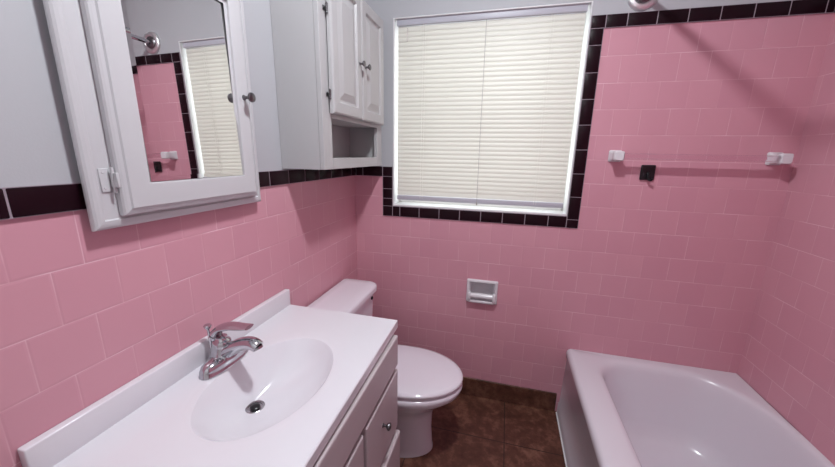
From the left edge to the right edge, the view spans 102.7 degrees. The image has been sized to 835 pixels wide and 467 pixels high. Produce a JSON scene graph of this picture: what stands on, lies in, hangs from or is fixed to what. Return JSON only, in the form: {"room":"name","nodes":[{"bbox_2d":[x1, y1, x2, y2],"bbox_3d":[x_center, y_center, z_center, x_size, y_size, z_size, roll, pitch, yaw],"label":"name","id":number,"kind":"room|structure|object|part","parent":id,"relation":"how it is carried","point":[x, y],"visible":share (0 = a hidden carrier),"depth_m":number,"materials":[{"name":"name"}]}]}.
{"room":"bathroom","nodes":[
{"label":"bathroom","id":0,"kind":"room"},
{"bbox_2d":[0,0,357,466],"bbox_3d":[-0.623,-0.126,0.850,0.001,2.600,2.150,4,14,14],"label":"wall","id":1,"kind":"structure","parent":0,"point":[85,313],"depth_m":0.73,"materials":[{"name":"pink tile"}]},
{"bbox_2d":[42,0,260,231],"bbox_3d":[-0.563,-0.372,0.820,0.076,0.654,0.483,4,14,14],"label":"medicine cabinet","id":2,"kind":"object","parent":1,"relation":"attached to","point":[158,98],"visible":1,"depth_m":0.75,"materials":[{"name":"paint"}]},
{"bbox_2d":[121,0,243,181],"bbox_3d":[-0.563,-0.375,0.830,0.011,0.468,0.283,4,14,13],"label":"mirror","id":3,"kind":"object","parent":2,"relation":"attached to","point":[181,61],"depth_m":0.81,"materials":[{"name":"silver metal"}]},
{"bbox_3d":[-0.497,-0.401,0.984,0.033,0.028,0.028,4,14,14],"label":"knob","id":4,"kind":"part","parent":2,"relation":"part of","materials":[{"name":"silver metal"}]},
{"bbox_2d":[0,168,355,219],"bbox_3d":[-0.620,-0.117,0.850,0.008,0.053,2.151,4,14,14],"label":"trim","id":5,"kind":"structure","parent":1,"relation":"attached to","point":[20,201],"depth_m":0.63,"materials":[{"name":"black tile"}]},
{"bbox_2d":[270,0,383,169],"bbox_3d":[-0.319,-0.636,1.423,0.227,0.691,0.580,4,14,14],"label":"upper cabinet","id":6,"kind":"object","parent":1,"relation":"attached to","point":[329,54],"visible":1,"depth_m":1.21,"materials":[{"name":"paint"}]},
{"bbox_3d":[-0.271,-0.693,1.272,0.018,0.473,0.253,4,14,14],"label":"door","id":7,"kind":"part","parent":6,"relation":"part of","materials":[{"name":"paint"}]},
{"bbox_3d":[-0.265,-0.631,1.409,0.018,0.691,0.580,4,14,14],"label":"frame","id":8,"kind":"part","parent":6,"relation":"part of","materials":[{"name":"paint"}]},
{"bbox_2d":[331,119,371,127],"bbox_3d":[-0.351,-0.493,1.465,0.153,0.016,0.546,4,14,14],"label":"shelf","id":9,"kind":"object","parent":6,"relation":"attached to","point":[336,123],"depth_m":1.58,"materials":[{"name":"grey paint"}]},
{"bbox_3d":[-0.205,-0.749,1.517,0.018,0.473,0.255,4,14,14],"label":"door","id":10,"kind":"part","parent":6,"relation":"part of","materials":[{"name":"paint"}]},
{"bbox_2d":[400,393,565,466],"bbox_3d":[0.305,1.255,0.951,2.155,0.100,2.410,4,14,14],"label":"floor","id":11,"kind":"structure","parent":0,"point":[468,431],"depth_m":1.69,"materials":[{"name":"tile"}]},
{"bbox_2d":[313,334,399,466],"bbox_3d":[-0.376,0.787,1.012,0.516,0.758,0.750,4,14,14],"label":"vanity cabinet","id":12,"kind":"object","parent":11,"relation":"on","point":[367,435],"visible":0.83,"depth_m":1.01,"materials":[{"name":"paint"}]},
{"bbox_2d":[17,289,397,466],"bbox_3d":[-0.394,0.409,0.928,0.484,0.178,0.774,4,14,14],"label":"countertop","id":13,"kind":"structure","parent":12,"relation":"on","point":[283,401],"depth_m":0.83,"materials":[{"name":"stone"}]},
{"bbox_2d":[198,321,262,380],"bbox_3d":[-0.522,0.306,0.957,0.166,0.133,0.149,-2,14,-14],"label":"sink faucet","id":14,"kind":"object","parent":13,"relation":"on","point":[225,352],"visible":1,"depth_m":0.92,"materials":[{"name":"silver metal"}]},
{"bbox_3d":[-0.590,0.304,0.948,0.021,0.100,0.021,4,14,14],"label":"lift rod","id":15,"kind":"part","parent":14,"relation":"part of","materials":[{"name":"silver metal"}]},
{"bbox_3d":[-0.527,0.277,0.935,0.140,0.065,0.046,4,14,14],"label":"handle","id":16,"kind":"part","parent":14,"relation":"part of","materials":[{"name":"silver metal"}]},
{"bbox_3d":[-0.496,0.323,0.938,0.136,0.082,0.050,4,14,14],"label":"spout","id":17,"kind":"part","parent":14,"relation":"part of","materials":[{"name":"silver metal"}]},
{"bbox_3d":[-0.219,0.859,0.811,0.024,0.507,0.406,4,14,14],"label":"door","id":18,"kind":"part","parent":12,"relation":"part of","materials":[{"name":"paint"}]},
{"bbox_3d":[-0.123,0.652,1.128,0.024,0.247,0.290,4,14,14],"label":"drawer","id":19,"kind":"part","parent":12,"relation":"part of","materials":[{"name":"paint"}]},
{"bbox_3d":[-0.101,0.638,1.105,0.028,0.027,0.027,4,14,14],"label":"knob","id":20,"kind":"part","parent":12,"relation":"part of","materials":[{"name":"silver metal"}]},
{"bbox_3d":[-0.117,0.909,1.186,0.024,0.240,0.290,4,14,14],"label":"drawer","id":21,"kind":"part","parent":12,"relation":"part of","materials":[{"name":"paint"}]},
{"bbox_2d":[307,278,462,457],"bbox_3d":[-0.129,0.668,1.601,0.692,0.726,0.466,4,14,14],"label":"toilet","id":22,"kind":"object","parent":11,"relation":"on","point":[428,380],"visible":0.44,"depth_m":1.54,"materials":[{"name":"white ceramic"}]},
{"bbox_3d":[-0.358,0.315,1.581,0.206,0.038,0.466,4,14,14],"label":"tank lid","id":23,"kind":"part","parent":22,"relation":"part of","materials":[{"name":"white ceramic"}]},
{"bbox_3d":[-0.367,0.481,1.622,0.178,0.303,0.430,4,14,14],"label":"tank","id":24,"kind":"part","parent":22,"relation":"part of","materials":[{"name":"white ceramic"}]},
{"bbox_3d":[-0.025,0.653,1.563,0.446,0.011,0.352,4,14,14],"label":"seat","id":25,"kind":"part","parent":22,"relation":"part of","materials":[{"name":"white plastic"}]},
{"bbox_3d":[-0.025,0.636,1.559,0.474,0.020,0.374,4,14,14],"label":"lid","id":26,"kind":"part","parent":22,"relation":"part of","materials":[{"name":"white ceramic"}]},
{"bbox_3d":[-0.109,0.840,1.629,0.639,0.382,0.376,4,14,14],"label":"bowl","id":27,"kind":"part","parent":22,"relation":"part of","materials":[{"name":"white ceramic"}]},
{"bbox_2d":[556,349,834,466],"bbox_3d":[0.954,0.997,1.013,0.771,0.397,1.525,4,14,14],"label":"bathtub","id":28,"kind":"object","parent":11,"relation":"on","point":[613,410],"visible":1,"depth_m":1.51,"materials":[{"name":"white ceramic"}]},
{"bbox_2d":[355,0,834,410],"bbox_3d":[0.617,-0.304,1.699,2.155,2.600,0.160,4,14,14],"label":"wall","id":29,"kind":"structure","parent":0,"point":[670,268],"depth_m":1.56,"materials":[{"name":"pink tile"}]},
{"bbox_2d":[356,166,382,175],"bbox_3d":[-0.266,-0.345,1.839,0.158,0.053,0.008,4,14,14],"label":"trim","id":30,"kind":"structure","parent":29,"relation":"attached to","point":[371,170],"depth_m":1.83,"materials":[{"name":"black tile"}]},
{"bbox_2d":[466,278,497,304],"bbox_3d":[0.354,0.315,1.832,0.166,0.130,0.089,4,14,14],"label":"toilet paper holder","id":31,"kind":"object","parent":29,"relation":"attached to","point":[478,291],"visible":1,"depth_m":1.82,"materials":[{"name":"white ceramic"}]},
{"bbox_2d":[383,1,603,228],"bbox_3d":[0.323,-0.560,1.714,1.009,0.988,0.166,4,14,14],"label":"window","id":32,"kind":"structure","parent":29,"relation":"in","point":[396,202],"depth_m":1.65,"materials":[{"name":"white paint"}]},
{"bbox_3d":[0.311,-0.135,1.791,0.897,0.010,0.106,4,14,14],"label":"sill","id":33,"kind":"part","parent":32,"relation":"part of","materials":[{"name":"white paint"}]},
{"bbox_3d":[0.332,-0.388,1.798,0.874,0.459,0.024,4,14,14],"label":"sash","id":34,"kind":"part","parent":32,"relation":"part of","materials":[{"name":"white paint"}]},
{"bbox_2d":[397,4,587,207],"bbox_3d":[0.311,-0.587,1.651,0.866,0.897,0.038,4,14,14],"label":"window blind","id":35,"kind":"object","parent":32,"relation":"attached to","point":[486,100],"visible":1,"depth_m":1.64,"materials":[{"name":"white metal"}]},
{"bbox_3d":[0.027,-0.601,1.714,0.013,0.850,0.002,4,14,14],"label":"ladder cord","id":36,"kind":"part","parent":35,"relation":"part of","materials":[{"name":"white fabric"}]},
{"bbox_3d":[0.304,-0.171,1.755,0.858,0.025,0.024,4,14,14],"label":"rail","id":37,"kind":"part","parent":35,"relation":"part of","materials":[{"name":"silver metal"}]},
{"bbox_3d":[0.315,-0.569,1.641,0.009,0.866,0.008,4,14,14],"label":"lift cord","id":38,"kind":"part","parent":35,"relation":"part of","materials":[{"name":"white fabric"}]},
{"bbox_3d":[0.592,-0.556,1.571,0.013,0.850,0.002,4,14,14],"label":"ladder cord","id":39,"kind":"part","parent":35,"relation":"part of","materials":[{"name":"white fabric"}]},
{"bbox_2d":[460,376,556,410],"bbox_3d":[0.198,0.894,2.000,1.180,0.115,0.010,4,14,14],"label":"baseboard","id":40,"kind":"structure","parent":29,"relation":"attached to","point":[529,397],"depth_m":1.91,"materials":[{"name":"tile"}]},
{"bbox_2d":[627,0,657,10],"bbox_3d":[0.733,-0.814,0.652,0.128,0.128,1.529,4,14,14],"label":"shower curtain rod","id":41,"kind":"object","parent":29,"relation":"attached to","point":[637,5],"visible":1,"depth_m":1.37,"materials":[{"name":"silver metal"}]},
{"bbox_2d":[639,165,655,180],"bbox_3d":[1.031,-0.269,1.489,0.058,0.071,0.039,4,14,14],"label":"wall hook","id":42,"kind":"object","parent":29,"relation":"attached to","point":[647,172],"visible":1,"depth_m":1.50,"materials":[{"name":"black plastic"}]},
{"bbox_2d":[608,150,793,164],"bbox_3d":[1.178,-0.323,1.418,0.644,0.052,0.074,4,14,14],"label":"towel bar","id":43,"kind":"object","parent":29,"relation":"attached to","point":[772,158],"visible":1,"depth_m":1.38,"materials":[{"name":"white ceramic"}]},
{"bbox_3d":[0.892,-0.346,1.490,0.052,0.052,0.074,4,14,14],"label":"post","id":44,"kind":"part","parent":43,"relation":"part of","materials":[{"name":"white ceramic"}]},
{"bbox_3d":[1.464,-0.301,1.346,0.052,0.052,0.074,4,14,14],"label":"post","id":45,"kind":"part","parent":43,"relation":"part of","materials":[{"name":"white ceramic"}]},
{"bbox_2d":[590,0,834,28],"bbox_3d":[1.145,-0.876,1.334,0.826,0.051,0.008,4,14,14],"label":"trim","id":46,"kind":"structure","parent":29,"relation":"attached to","point":[791,7],"depth_m":1.32,"materials":[{"name":"black tile"}]},
{"bbox_2d":[737,16,834,465],"bbox_3d":[1.267,0.023,0.372,0.001,2.600,2.150,4,14,14],"label":"wall","id":47,"kind":"structure","parent":0,"point":[788,357],"depth_m":1.28,"materials":[{"name":"pink tile"}]}
]}

